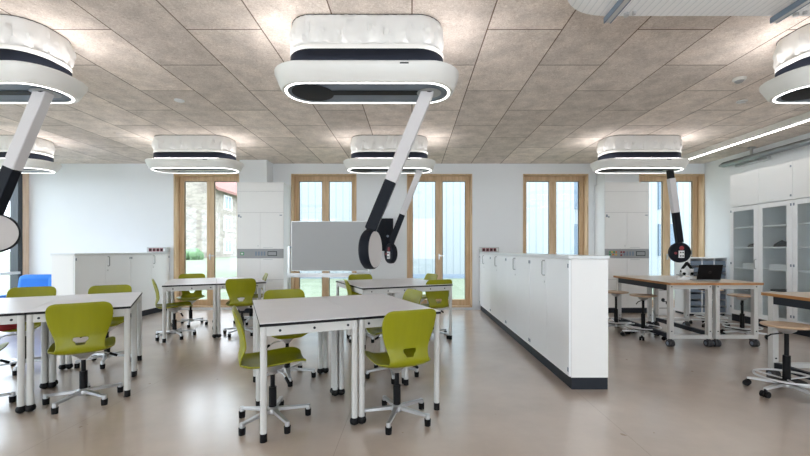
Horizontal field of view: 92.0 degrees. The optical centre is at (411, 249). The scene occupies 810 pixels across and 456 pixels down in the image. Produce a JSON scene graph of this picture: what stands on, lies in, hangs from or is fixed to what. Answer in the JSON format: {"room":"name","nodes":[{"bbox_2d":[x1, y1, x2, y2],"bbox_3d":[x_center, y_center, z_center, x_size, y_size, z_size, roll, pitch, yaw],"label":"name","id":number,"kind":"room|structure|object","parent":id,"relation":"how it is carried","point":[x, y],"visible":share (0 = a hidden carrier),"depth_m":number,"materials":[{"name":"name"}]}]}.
{"room":"science classroom","nodes":[
{"label":"science classroom","id":0,"kind":"room"},
{"bbox_2d":[29,164,704,309],"bbox_3d":[-0.938,-0.275,8.210,14.525,3.010,0.320,0,0,0],"label":"wall","id":1,"kind":"structure","parent":0,"point":[77,208],"depth_m":8.05,"materials":[{"name":"white paint"}]},
{"bbox_2d":[50,247,169,254],"bbox_3d":[-5.160,0.011,6.895,0.400,0.134,2.270,0,0,0],"label":"countertop","id":2,"kind":"structure","parent":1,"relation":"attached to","point":[146,252],"depth_m":7.20,"materials":[{"name":"grey laminate"}]},
{"bbox_2d":[174,174,238,306],"bbox_3d":[-4.230,-0.193,8.159,1.344,2.745,0.242,0,0,0],"label":"window","id":3,"kind":"structure","parent":1,"relation":"in","point":[180,180],"depth_m":8.20,"materials":[{"name":"brown wood"}]},
{"bbox_2d":[239,160,272,181],"bbox_3d":[-3.130,-1.556,7.874,0.540,0.443,0.348,0,0,0],"label":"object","id":4,"kind":"structure","parent":1,"relation":"attached to","point":[253,170],"depth_m":7.70,"materials":[{"name":"white paint"}]},
{"bbox_2d":[291,174,355,296],"bbox_3d":[-1.815,-0.193,8.159,1.344,2.745,0.242,0,0,0],"label":"window","id":5,"kind":"structure","parent":1,"relation":"in","point":[296,179],"depth_m":8.20,"materials":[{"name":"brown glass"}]},
{"bbox_2d":[407,174,471,306],"bbox_3d":[0.566,-0.193,8.159,1.344,2.745,0.242,0,0,0],"label":"window","id":6,"kind":"structure","parent":1,"relation":"in","point":[438,179],"depth_m":8.21,"materials":[{"name":"brown wood"}]},
{"bbox_2d":[523,174,587,254],"bbox_3d":[2.955,-0.193,8.159,1.344,2.745,0.242,0,0,0],"label":"window","id":7,"kind":"structure","parent":1,"relation":"in","point":[582,179],"depth_m":8.21,"materials":[{"name":"brown wood"}]},
{"bbox_2d":[597,173,623,184],"bbox_3d":[3.990,-1.556,7.874,0.380,0.443,0.348,0,0,0],"label":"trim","id":8,"kind":"structure","parent":1,"relation":"attached to","point":[601,177],"depth_m":7.70,"materials":[{"name":"white paint"}]},
{"bbox_2d":[639,174,704,306],"bbox_3d":[5.345,-0.193,8.159,1.344,2.745,0.242,0,0,0],"label":"window","id":9,"kind":"structure","parent":1,"relation":"in","point":[697,181],"depth_m":8.20,"materials":[{"name":"brown wood"}]},
{"bbox_2d":[0,0,809,163],"bbox_3d":[-0.938,-1.880,3.085,14.525,0.200,10.570,0,0,0],"label":"ceiling","id":10,"kind":"structure","parent":0,"point":[540,81],"depth_m":4.11,"materials":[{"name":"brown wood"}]},
{"bbox_2d":[0,135,61,172],"bbox_3d":[-6.500,-1.528,6.298,1.470,0.505,0.588,0,0,0],"label":"ceiling lamp","id":11,"kind":"object","parent":10,"relation":"attached to","point":[41,158],"visible":0.69,"depth_m":6.19,"materials":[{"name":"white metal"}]},
{"bbox_2d":[0,14,87,251],"bbox_3d":[-3.500,-0.878,3.198,1.470,1.804,0.588,0,0,0],"label":"ceiling lamp","id":12,"kind":"object","parent":10,"relation":"hanging from","point":[37,62],"visible":1,"depth_m":3.16,"materials":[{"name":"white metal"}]},
{"bbox_2d":[174,98,184,102],"bbox_3d":[-2.760,-1.771,4.640,0.110,0.014,0.110,0,0,0],"label":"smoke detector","id":13,"kind":"object","parent":10,"relation":"in","point":[175,99],"visible":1,"depth_m":4.62,"materials":[{"name":"white plastic"}]},
{"bbox_2d":[145,135,243,172],"bbox_3d":[-3.485,-1.528,6.298,1.470,0.505,0.588,0,0,0],"label":"ceiling lamp","id":14,"kind":"object","parent":10,"relation":"attached to","point":[171,153],"visible":1,"depth_m":6.05,"materials":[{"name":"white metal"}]},
{"bbox_2d":[274,14,458,268],"bbox_3d":[-0.360,-0.810,3.198,1.470,1.939,0.588,0,0,0],"label":"ceiling lamp","id":15,"kind":"object","parent":10,"relation":"hanging from","point":[335,58],"visible":1,"depth_m":2.95,"materials":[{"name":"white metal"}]},
{"bbox_2d":[343,135,434,263],"bbox_3d":[-0.360,-0.780,6.298,1.470,1.999,0.588,0,0,0],"label":"ceiling lamp","id":16,"kind":"object","parent":10,"relation":"hanging from","point":[370,153],"visible":0.97,"depth_m":6.06,"materials":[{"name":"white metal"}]},
{"bbox_2d":[590,135,690,262],"bbox_3d":[3.694,-0.788,6.298,1.558,1.984,0.588,0,0,0],"label":"ceiling service unit","id":17,"kind":"object","parent":10,"relation":"hanging from","point":[617,153],"visible":1,"depth_m":6.06,"materials":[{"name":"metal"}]},
{"bbox_2d":[568,0,809,23],"bbox_3d":[2.750,-1.661,1.287,3.640,0.236,2.754,0,0,0],"label":"sail","id":18,"kind":"object","parent":10,"relation":"hanging from","point":[779,10],"visible":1,"depth_m":2.55,"materials":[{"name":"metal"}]},
{"bbox_2d":[732,76,746,83],"bbox_3d":[3.390,-1.756,4.050,0.120,0.043,0.120,0,0,0],"label":"smoke detector","id":19,"kind":"object","parent":10,"relation":"attached to","point":[740,79],"visible":1,"depth_m":4.02,"materials":[{"name":"white plastic"}]},
{"bbox_2d":[736,99,747,103],"bbox_3d":[3.940,-1.771,4.670,0.110,0.014,0.110,0,0,0],"label":"recessed light","id":20,"kind":"object","parent":10,"relation":"in","point":[744,100],"visible":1,"depth_m":4.64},
{"bbox_2d":[681,111,809,158],"bbox_3d":[5.155,-1.735,4.210,0.120,0.088,6.820,0,0,0],"label":"ceiling light","id":21,"kind":"object","parent":10,"relation":"attached to","point":[804,117],"visible":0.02,"depth_m":5.85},
{"bbox_2d":[719,138,809,167],"bbox_3d":[5.910,-1.651,4.225,0.200,0.253,6.450,0,0,0],"label":"tube","id":22,"kind":"object","parent":10,"relation":"attached to","point":[752,158],"visible":1,"depth_m":6.58,"materials":[{"name":"metal"}]},
{"bbox_2d":[759,23,809,103],"bbox_3d":[3.700,-1.143,3.198,1.470,1.274,0.588,0,0,0],"label":"ceiling light","id":23,"kind":"object","parent":10,"relation":"hanging from","point":[790,84],"visible":1,"depth_m":3.18,"materials":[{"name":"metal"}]},
{"bbox_2d":[0,310,809,455],"bbox_3d":[-0.938,1.305,3.085,14.525,0.150,10.570,0,0,0],"label":"floor","id":24,"kind":"structure","parent":0,"point":[687,398],"depth_m":3.09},
{"bbox_2d":[0,342,16,402],"bbox_3d":[-3.383,0.816,2.985,0.512,0.828,0.550,0,0,-42],"label":"swivel chair","id":25,"kind":"object","parent":24,"relation":"on","point":[12,398],"visible":1,"depth_m":3.15,"materials":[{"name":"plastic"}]},
{"bbox_2d":[0,302,47,412],"bbox_3d":[-3.360,0.849,3.058,0.658,0.762,0.668,0,0,-31],"label":"table","id":26,"kind":"object","parent":24,"relation":"on","point":[9,313],"visible":0.89,"depth_m":2.95,"materials":[{"name":"white metal"}]},
{"bbox_2d":[0,274,51,297],"bbox_3d":[-6.243,0.830,6.601,1.040,0.800,0.828,0,0,-12],"label":"armchair","id":27,"kind":"object","parent":24,"relation":"on","point":[31,280],"visible":0.11,"depth_m":6.77,"materials":[{"name":"blue plastic"}]},
{"bbox_2d":[0,286,55,375],"bbox_3d":[-4.037,0.816,4.055,0.512,0.828,0.550,0,0,-41],"label":"swivel chair","id":28,"kind":"object","parent":24,"relation":"on","point":[41,290],"visible":0.3,"depth_m":4.21,"materials":[{"name":"green plastic"}]},
{"bbox_2d":[0,324,16,330],"bbox_3d":[-4.060,0.759,3.930,0.250,0.068,0.200,0,0,30],"label":"cloth bag","id":29,"kind":"object","parent":28,"relation":"on","point":[6,327],"visible":0.3,"depth_m":3.84,"materials":[{"name":"red fabric"}]},
{"bbox_2d":[0,295,65,381],"bbox_3d":[-3.695,0.849,3.617,0.658,0.762,0.668,0,0,-31],"label":"table","id":30,"kind":"object","parent":24,"relation":"on","point":[37,299],"visible":0.38,"depth_m":3.70,"materials":[{"name":"white laminate"}]},
{"bbox_2d":[25,298,136,411],"bbox_3d":[-2.810,0.849,3.389,0.658,0.762,0.668,0,0,-31],"label":"table","id":31,"kind":"object","parent":24,"relation":"on","point":[124,307],"visible":0.81,"depth_m":3.27,"materials":[{"name":"white plastic"}]},
{"bbox_2d":[42,301,123,414],"bbox_3d":[-2.663,0.816,3.196,0.550,0.828,0.512,0,0,43],"label":"swivel chair","id":32,"kind":"object","parent":24,"relation":"on","point":[92,320],"visible":1,"depth_m":3.03,"materials":[{"name":"green plastic"}]},
{"bbox_2d":[52,255,130,295],"bbox_3d":[-5.135,0.655,6.350,0.381,1.150,1.148,0,0,0],"label":"base cabinet","id":33,"kind":"object","parent":24,"relation":"on","point":[71,274],"visible":0.6,"depth_m":5.98,"materials":[{"name":"white laminate"}]},
{"bbox_2d":[51,292,141,383],"bbox_3d":[-3.145,0.849,3.947,0.658,0.762,0.668,0,0,-31],"label":"table","id":34,"kind":"object","parent":24,"relation":"on","point":[138,295],"visible":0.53,"depth_m":4.04,"materials":[{"name":"white laminate"}]},
{"bbox_2d":[74,285,131,368],"bbox_3d":[-3.347,0.816,4.265,0.512,0.828,0.550,0,0,-41],"label":"swivel chair","id":35,"kind":"object","parent":24,"relation":"on","point":[99,289],"visible":0.34,"depth_m":4.39,"materials":[{"name":"green plastic"}]},
{"bbox_2d":[125,254,168,316],"bbox_3d":[-5.135,0.655,7.478,0.381,1.150,1.102,0,0,0],"label":"base cabinet","id":36,"kind":"object","parent":24,"relation":"on","point":[145,268],"visible":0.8,"depth_m":7.42,"materials":[{"name":"white laminate"}]},
{"bbox_2d":[152,279,195,340],"bbox_3d":[-3.354,0.816,5.513,0.550,0.828,0.512,0,0,-45],"label":"swivel chair","id":37,"kind":"object","parent":24,"relation":"on","point":[175,307],"visible":0.98,"depth_m":5.50,"materials":[{"name":"green plastic"}]},
{"bbox_2d":[162,280,216,342],"bbox_3d":[-3.159,0.849,5.604,0.658,0.762,0.668,0,0,-27],"label":"table","id":38,"kind":"object","parent":24,"relation":"on","point":[167,287],"visible":0.96,"depth_m":5.41,"materials":[{"name":"white metal"}]},
{"bbox_2d":[171,273,207,327],"bbox_3d":[-3.658,0.816,6.427,0.512,0.828,0.550,0,0,-35],"label":"swivel chair","id":39,"kind":"object","parent":24,"relation":"on","point":[186,295],"visible":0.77,"depth_m":6.56,"materials":[{"name":"green plastic"}]},
{"bbox_2d":[168,278,215,329],"bbox_3d":[-3.454,0.849,6.184,0.658,0.762,0.668,0,0,-27],"label":"table","id":40,"kind":"object","parent":24,"relation":"on","point":[186,279],"visible":0.17,"depth_m":6.20,"materials":[{"name":"white laminate"}]},
{"bbox_2d":[216,276,260,299],"bbox_3d":[-2.883,0.849,6.475,0.658,0.762,0.668,0,0,-27],"label":"table","id":41,"kind":"object","parent":24,"relation":"on","point":[256,277],"visible":0.06,"depth_m":6.65,"materials":[{"name":"white laminate"}]},
{"bbox_2d":[223,278,255,337],"bbox_3d":[-2.482,0.816,5.752,0.512,0.828,0.550,0,0,-31],"label":"swivel chair","id":42,"kind":"object","parent":24,"relation":"on","point":[246,287],"visible":0.88,"depth_m":5.54,"materials":[{"name":"green plastic"}]},
{"bbox_2d":[217,279,265,337],"bbox_3d":[-2.587,0.849,5.895,0.658,0.762,0.668,0,0,-27],"label":"table","id":43,"kind":"object","parent":24,"relation":"on","point":[260,283],"visible":0.61,"depth_m":5.50,"materials":[{"name":"white metal"}]},
{"bbox_2d":[233,273,267,324],"bbox_3d":[-2.744,0.816,6.668,0.550,0.828,0.512,0,0,-38],"label":"swivel chair","id":44,"kind":"object","parent":24,"relation":"on","point":[246,318],"visible":0.35,"depth_m":6.63,"materials":[{"name":"green plastic"}]},
{"bbox_2d":[237,182,290,312],"bbox_3d":[-2.953,-0.045,7.821,0.906,2.550,0.453,0,0,0],"label":"tall cabinet","id":45,"kind":"object","parent":24,"relation":"on","point":[263,208],"visible":0.91,"depth_m":7.61,"materials":[{"name":"white laminate"}]},
{"bbox_2d":[232,305,310,435],"bbox_3d":[-1.002,0.816,2.802,0.550,0.828,0.512,0,0,-36],"label":"swivel chair","id":46,"kind":"object","parent":24,"relation":"on","point":[276,358],"visible":0.94,"depth_m":2.80,"materials":[{"name":"green plastic"}]},
{"bbox_2d":[264,289,315,386],"bbox_3d":[-1.218,0.816,3.757,0.512,0.828,0.550,0,0,-36],"label":"swivel chair","id":47,"kind":"object","parent":24,"relation":"on","point":[282,293],"visible":0.34,"depth_m":3.77,"materials":[{"name":"green plastic"}]},
{"bbox_2d":[253,297,336,392],"bbox_3d":[-1.060,0.849,3.501,0.658,0.762,0.668,0,0,-24],"label":"table","id":48,"kind":"object","parent":24,"relation":"on","point":[306,301],"visible":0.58,"depth_m":3.55,"materials":[{"name":"grey laminate"}]},
{"bbox_2d":[256,305,358,442],"bbox_3d":[-0.796,0.849,2.906,0.658,0.762,0.668,0,0,-24],"label":"table","id":49,"kind":"object","parent":24,"relation":"on","point":[295,320],"visible":0.98,"depth_m":2.71,"materials":[{"name":"grey laminate"}]},
{"bbox_2d":[287,221,370,288],"bbox_3d":[-1.478,0.357,7.000,1.499,1.745,0.640,0,0,0],"label":"whiteboard","id":50,"kind":"object","parent":24,"relation":"on","point":[315,245],"visible":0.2,"depth_m":6.99,"materials":[{"name":"metal"}]},
{"bbox_2d":[287,273,369,276],"bbox_3d":[-1.478,0.448,6.951,1.465,0.075,0.066,0,0,0],"label":"tray","id":51,"kind":"object","parent":50,"relation":"on","point":[288,274],"depth_m":6.92,"materials":[{"name":"metal"}]},
{"bbox_2d":[344,279,373,342],"bbox_3d":[-0.659,0.816,5.382,0.550,0.828,0.512,0,0,-28],"label":"swivel chair","id":52,"kind":"object","parent":24,"relation":"on","point":[348,287],"visible":0.35,"depth_m":5.20,"materials":[{"name":"green plastic"}]},
{"bbox_2d":[348,274,371,294],"bbox_3d":[-0.818,0.816,6.270,0.512,0.828,0.550,0,0,-26],"label":"swivel chair","id":53,"kind":"object","parent":24,"relation":"on","point":[352,276],"visible":0.12,"depth_m":6.50,"materials":[{"name":"green plastic"}]},
{"bbox_2d":[336,279,388,338],"bbox_3d":[-0.732,0.849,5.843,0.658,0.762,0.668,0,0,-26],"label":"table","id":54,"kind":"object","parent":24,"relation":"on","point":[339,283],"visible":0.2,"depth_m":5.81,"materials":[{"name":"white laminate"}]},
{"bbox_2d":[323,294,405,388],"bbox_3d":[-0.475,0.849,3.762,0.658,0.762,0.668,0,0,-24],"label":"table","id":55,"kind":"object","parent":24,"relation":"on","point":[368,298],"visible":0.46,"depth_m":3.85,"materials":[{"name":"grey laminate"}]},
{"bbox_2d":[348,282,409,348],"bbox_3d":[-0.452,0.849,5.255,0.658,0.762,0.668,0,0,-26],"label":"table","id":56,"kind":"object","parent":24,"relation":"on","point":[385,287],"visible":0.5,"depth_m":5.02,"materials":[{"name":"white laminate"}]},
{"bbox_2d":[338,301,440,423],"bbox_3d":[-0.210,0.849,3.167,0.658,0.762,0.668,0,0,-24],"label":"table","id":57,"kind":"object","parent":24,"relation":"on","point":[370,315],"visible":0.74,"depth_m":3.00,"materials":[{"name":"white laminate"}]},
{"bbox_2d":[365,289,422,383],"bbox_3d":[-0.203,0.816,3.868,0.550,0.828,0.512,0,0,-37],"label":"swivel chair","id":58,"kind":"object","parent":24,"relation":"on","point":[412,295],"visible":0.31,"depth_m":3.82,"materials":[{"name":"green plastic"}]},
{"bbox_2d":[365,308,435,434],"bbox_3d":[-0.092,0.816,2.864,0.512,0.828,0.550,0,0,-37],"label":"swivel chair","id":59,"kind":"object","parent":24,"relation":"on","point":[406,334],"visible":0.99,"depth_m":2.68,"materials":[{"name":"plastic"}]},
{"bbox_2d":[377,278,428,303],"bbox_3d":[-0.154,0.849,6.119,0.658,0.762,0.668,0,0,-26],"label":"table","id":60,"kind":"object","parent":24,"relation":"on","point":[395,279],"visible":0.11,"depth_m":6.00,"materials":[{"name":"white laminate"}]},
{"bbox_2d":[392,281,452,339],"bbox_3d":[0.127,0.849,5.531,0.658,0.762,0.668,0,0,-25],"label":"table","id":61,"kind":"object","parent":24,"relation":"on","point":[417,285],"visible":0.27,"depth_m":5.36,"materials":[{"name":"white plastic"}]},
{"bbox_2d":[420,273,437,303],"bbox_3d":[0.116,0.816,6.537,0.550,0.828,0.512,0,0,-39],"label":"swivel chair","id":62,"kind":"object","parent":24,"relation":"on","point":[429,276],"visible":0.22,"depth_m":6.64,"materials":[{"name":"green plastic"}]},
{"bbox_2d":[420,279,451,340],"bbox_3d":[0.308,0.816,5.562,0.512,0.828,0.550,0,0,-32],"label":"swivel chair","id":63,"kind":"object","parent":24,"relation":"on","point":[431,296],"visible":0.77,"depth_m":5.35,"materials":[{"name":"green plastic"}]},
{"bbox_2d":[479,254,491,318],"bbox_3d":[1.540,0.655,7.470,0.381,1.150,1.117,0,0,0],"label":"base cabinet","id":64,"kind":"object","parent":24,"relation":"on","point":[484,259],"visible":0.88,"depth_m":7.47,"materials":[{"name":"white plastic"}]},
{"bbox_2d":[490,255,507,332],"bbox_3d":[1.540,0.655,6.340,0.381,1.150,1.137,0,0,0],"label":"base cabinet","id":65,"kind":"object","parent":24,"relation":"on","point":[497,262],"visible":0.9,"depth_m":6.26,"materials":[{"name":"white laminate"}]},
{"bbox_2d":[506,255,531,353],"bbox_3d":[1.540,0.655,5.189,0.381,1.150,1.157,0,0,0],"label":"base cabinet","id":66,"kind":"object","parent":24,"relation":"on","point":[517,267],"visible":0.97,"depth_m":5.08,"materials":[{"name":"white laminate"}]},
{"bbox_2d":[529,257,607,388],"bbox_3d":[1.540,0.655,4.028,0.381,1.150,1.160,0,0,0],"label":"base cabinet","id":67,"kind":"object","parent":24,"relation":"on","point":[569,297],"visible":1,"depth_m":3.45,"materials":[{"name":"white plastic"}]},
{"bbox_2d":[479,247,609,258],"bbox_3d":[1.567,0.011,5.730,0.385,0.134,4.600,0,0,0],"label":"countertop","id":68,"kind":"structure","parent":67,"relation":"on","point":[563,256],"depth_m":4.34,"materials":[{"name":"grey laminate"}]},
{"bbox_2d":[608,290,631,333],"bbox_3d":[3.119,0.932,5.994,0.566,0.596,0.565,0,0,38],"label":"stool","id":69,"kind":"object","parent":24,"relation":"on","point":[615,323],"visible":0.57,"depth_m":5.93,"materials":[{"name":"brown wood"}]},
{"bbox_2d":[594,182,648,312],"bbox_3d":[4.185,-0.045,7.819,0.860,2.550,0.457,0,0,0],"label":"tall cabinet","id":70,"kind":"object","parent":24,"relation":"on","point":[621,209],"visible":0.9,"depth_m":7.61,"materials":[{"name":"white laminate"}]},
{"bbox_2d":[620,293,666,340],"bbox_3d":[3.278,0.932,5.542,0.565,0.596,0.566,0,0,-11],"label":"stool","id":71,"kind":"object","parent":24,"relation":"on","point":[642,297],"visible":0.86,"depth_m":5.51,"materials":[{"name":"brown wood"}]},
{"bbox_2d":[659,289,666,314],"bbox_3d":[4.790,0.870,7.449,0.280,0.720,0.163,0,0,0],"label":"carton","id":72,"kind":"object","parent":24,"relation":"on","point":[662,293],"visible":0.38,"depth_m":7.37,"materials":[{"name":"white cardboard"}]},
{"bbox_2d":[613,275,716,346],"bbox_3d":[3.531,0.820,5.595,0.582,0.820,1.390,0,0,0],"label":"workbench","id":73,"kind":"object","parent":24,"relation":"on","point":[664,283],"visible":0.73,"depth_m":4.99,"materials":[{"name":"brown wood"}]},
{"bbox_2d":[676,262,689,279],"bbox_3d":[3.740,0.285,5.400,0.150,0.247,0.110,0,0,10],"label":"microscope","id":74,"kind":"object","parent":73,"relation":"on","point":[682,270],"visible":1,"depth_m":5.38,"materials":[{"name":"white plastic"}]},
{"bbox_2d":[674,257,726,315],"bbox_3d":[5.530,0.685,7.506,0.700,1.090,0.428,0,0,0],"label":"storage cabinet","id":75,"kind":"object","parent":24,"relation":"on","point":[696,297],"visible":0.37,"depth_m":7.30,"materials":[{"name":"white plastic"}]},
{"bbox_2d":[691,261,700,264],"bbox_3d":[5.303,0.246,7.496,0.201,0.085,0.408,0,0,0],"label":"tray","id":76,"kind":"object","parent":75,"relation":"on","point":[692,262],"depth_m":7.30,"materials":[{"name":"grey plastic"}]},
{"bbox_2d":[691,293,700,298],"bbox_3d":[5.303,0.872,7.496,0.201,0.085,0.408,0,0,0],"label":"tray","id":77,"kind":"object","parent":75,"relation":"on","point":[693,295],"depth_m":7.30,"materials":[{"name":"grey plastic"}]},
{"bbox_2d":[691,299,700,305],"bbox_3d":[5.303,0.997,7.496,0.201,0.085,0.408,0,0,0],"label":"tray","id":78,"kind":"object","parent":75,"relation":"on","point":[694,302],"depth_m":7.30,"materials":[{"name":"grey plastic"}]},
{"bbox_2d":[691,306,700,311],"bbox_3d":[5.303,1.121,7.496,0.201,0.085,0.408,0,0,0],"label":"tray","id":79,"kind":"object","parent":75,"relation":"on","point":[693,308],"depth_m":7.30,"materials":[{"name":"grey plastic"}]},
{"bbox_2d":[703,261,712,264],"bbox_3d":[5.530,0.246,7.496,0.201,0.085,0.408,0,0,0],"label":"tray","id":80,"kind":"object","parent":75,"relation":"on","point":[704,262],"depth_m":7.30,"materials":[{"name":"grey plastic"}]},
{"bbox_2d":[715,261,725,264],"bbox_3d":[5.757,0.246,7.496,0.201,0.085,0.408,0,0,0],"label":"tray","id":81,"kind":"object","parent":75,"relation":"on","point":[716,262],"depth_m":7.30,"materials":[{"name":"grey plastic"}]},
{"bbox_2d":[720,294,725,298],"bbox_3d":[5.757,0.872,7.496,0.201,0.085,0.408,0,0,0],"label":"tray","id":82,"kind":"object","parent":75,"relation":"on","point":[722,296],"depth_m":7.30,"materials":[{"name":"grey plastic"}]},
{"bbox_2d":[720,300,725,305],"bbox_3d":[5.757,0.997,7.496,0.201,0.085,0.408,0,0,0],"label":"tray","id":83,"kind":"object","parent":75,"relation":"on","point":[722,302],"depth_m":7.30,"materials":[{"name":"grey plastic"}]},
{"bbox_2d":[650,275,763,346],"bbox_3d":[4.117,0.820,5.595,0.582,0.820,1.390,0,0,0],"label":"workbench","id":84,"kind":"object","parent":24,"relation":"on","point":[723,283],"visible":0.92,"depth_m":4.96,"materials":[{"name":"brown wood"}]},
{"bbox_2d":[687,262,696,278],"bbox_3d":[3.870,0.285,5.420,0.150,0.247,0.110,0,0,20],"label":"microscope","id":85,"kind":"object","parent":84,"relation":"on","point":[691,270],"visible":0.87,"depth_m":5.39,"materials":[{"name":"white plastic"}]},
{"bbox_2d":[690,265,722,280],"bbox_3d":[3.947,0.301,5.286,0.307,0.215,0.287,0,0,4],"label":"laptop","id":86,"kind":"object","parent":84,"relation":"on","point":[705,272],"visible":0.96,"depth_m":5.17,"materials":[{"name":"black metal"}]},
{"bbox_2d":[689,289,729,327],"bbox_3d":[4.846,0.932,6.364,0.566,0.596,0.565,0,0,27],"label":"stool","id":87,"kind":"object","parent":24,"relation":"on","point":[722,321],"visible":0.52,"depth_m":6.33,"materials":[{"name":"silver metal"}]},
{"bbox_2d":[720,293,767,339],"bbox_3d":[4.675,0.932,5.543,0.565,0.596,0.566,0,0,-29],"label":"stool","id":88,"kind":"object","parent":24,"relation":"on","point":[742,297],"visible":0.68,"depth_m":5.51,"materials":[{"name":"silver metal"}]},
{"bbox_2d":[730,200,793,333],"bbox_3d":[5.782,0.245,6.298,0.476,1.970,1.125,0,0,0],"label":"tall cabinet","id":89,"kind":"object","parent":24,"relation":"on","point":[764,225],"visible":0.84,"depth_m":6.29,"materials":[{"name":"white laminate"}]},
{"bbox_2d":[734,226,753,228],"bbox_3d":[5.819,-0.379,6.576,0.378,0.022,0.528,0,0,0],"label":"shelf","id":90,"kind":"object","parent":89,"relation":"attached to","point":[735,227],"depth_m":6.70,"materials":[{"name":"white plastic"}]},
{"bbox_2d":[734,267,753,269],"bbox_3d":[5.819,0.311,6.576,0.378,0.022,0.528,0,0,0],"label":"shelf","id":91,"kind":"object","parent":89,"relation":"attached to","point":[735,268],"depth_m":6.76,"materials":[{"name":"white plastic"}]},
{"bbox_2d":[763,224,786,226],"bbox_3d":[5.819,-0.379,6.021,0.378,0.022,0.528,0,0,0],"label":"shelf","id":92,"kind":"object","parent":89,"relation":"attached to","point":[764,225],"depth_m":6.12,"materials":[{"name":"white plastic"}]},
{"bbox_2d":[763,269,786,270],"bbox_3d":[5.819,0.311,6.021,0.378,0.022,0.528,0,0,0],"label":"shelf","id":93,"kind":"object","parent":89,"relation":"attached to","point":[763,269],"depth_m":6.08,"materials":[{"name":"white plastic"}]},
{"bbox_2d":[769,264,786,269],"bbox_3d":[5.800,0.263,6.030,0.220,0.073,0.400,0,0,0],"label":"paper stack","id":94,"kind":"object","parent":89,"relation":"on","point":[771,266],"visible":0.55,"depth_m":6.09,"materials":[{"name":"white paper"}]},
{"bbox_2d":[770,289,786,291],"bbox_3d":[5.800,0.635,6.030,0.220,0.028,0.360,0,0,0],"label":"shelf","id":95,"kind":"object","parent":89,"relation":"on","point":[776,290],"visible":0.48,"depth_m":6.12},
{"bbox_2d":[773,240,786,246],"bbox_3d":[5.802,-0.104,6.001,0.283,0.106,0.450,0,0,0],"label":"folded cloth","id":96,"kind":"object","parent":89,"relation":"on","point":[781,243],"visible":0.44,"depth_m":6.04,"materials":[{"name":"grey fabric"}]},
{"bbox_2d":[742,321,809,398],"bbox_3d":[3.214,0.932,3.344,0.565,0.596,0.566,0,0,27],"label":"stool","id":97,"kind":"object","parent":24,"relation":"on","point":[785,381],"visible":1,"depth_m":3.32,"materials":[{"name":"metal"}]},
{"bbox_2d":[761,292,809,379],"bbox_3d":[3.810,0.820,3.120,0.800,0.820,1.400,0,0,0],"label":"workbench","id":98,"kind":"object","parent":24,"relation":"on","point":[791,299],"visible":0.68,"depth_m":3.71,"materials":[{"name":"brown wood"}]},
{"bbox_2d":[793,197,809,336],"bbox_3d":[5.782,0.245,5.173,0.476,1.970,1.124,0,0,0],"label":"tall cabinet","id":99,"kind":"object","parent":24,"relation":"on","point":[801,207],"visible":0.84,"depth_m":5.71,"materials":[{"name":"white laminate"}]},
{"bbox_2d":[705,133,809,314],"bbox_3d":[6.175,-0.275,2.925,0.300,3.010,10.250,0,0,0],"label":"wall","id":100,"kind":"structure","parent":0,"point":[717,179],"depth_m":7.54,"materials":[{"name":"white paint"}]},
{"bbox_2d":[730,161,793,206],"bbox_3d":[5.794,-1.025,6.298,0.452,0.558,1.125,0,0,0],"label":"upper cabinet","id":101,"kind":"object","parent":100,"relation":"attached to","point":[774,183],"visible":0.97,"depth_m":6.22,"materials":[{"name":"white laminate"}]},
{"bbox_2d":[793,157,809,198],"bbox_3d":[5.794,-1.025,5.173,0.452,0.558,1.124,0,0,0],"label":"upper cabinet","id":102,"kind":"object","parent":100,"relation":"attached to","point":[801,168],"visible":1,"depth_m":5.60,"materials":[{"name":"white laminate"}]},
{"bbox_3d":[-8.050,-0.275,2.925,0.300,3.010,10.250,0,0,0],"label":"wall","id":103,"kind":"structure","parent":0,"visible":0},
{"bbox_2d":[0,173,21,288],"bbox_3d":[-7.955,-0.195,3.065,0.210,2.850,9.730,0,0,0],"label":"window","id":104,"kind":"structure","parent":103,"relation":"in","point":[15,272],"depth_m":7.84,"materials":[{"name":"glass"}]},
{"bbox_2d":[22,173,28,275],"bbox_3d":[-7.970,-0.195,7.987,0.180,2.850,0.115,0,0,0],"label":"trim","id":105,"kind":"structure","parent":103,"relation":"attached to","point":[25,176],"depth_m":7.97,"materials":[{"name":"brown wood"}]},
{"label":"outside","id":106,"kind":"structure","parent":0,"visible":0},
{"bbox_2d":[0,252,652,298],"bbox_3d":[-10.000,0.810,40.000,160.000,0.960,100.000,0,0,0],"label":"lawn","id":107,"kind":"structure","parent":106,"point":[225,266],"depth_m":16.47,"materials":[{"name":"green plant"}]},
{"bbox_2d":[186,248,203,259],"bbox_3d":[-22.180,0.528,33.081,8.884,1.428,2.233,0,0,0],"label":"hedge","id":108,"kind":"object","parent":107,"relation":"on","point":[194,253],"visible":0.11,"depth_m":32.76,"materials":[{"name":"green plant"}]},
{"bbox_2d":[186,182,236,257],"bbox_3d":[-24.400,-5.145,52.850,13.400,12.350,34.300,0,0,0],"label":"stone house","id":109,"kind":"structure","parent":107,"relation":"on","point":[196,192],"depth_m":36.80,"materials":[{"name":"beige stone"}]},
{"bbox_2d":[300,182,690,277],"bbox_3d":[6.200,-3.230,19.990,27.600,9.000,6.020,0,0,0],"label":"building","id":110,"kind":"structure","parent":107,"relation":"on","point":[310,192],"depth_m":17.00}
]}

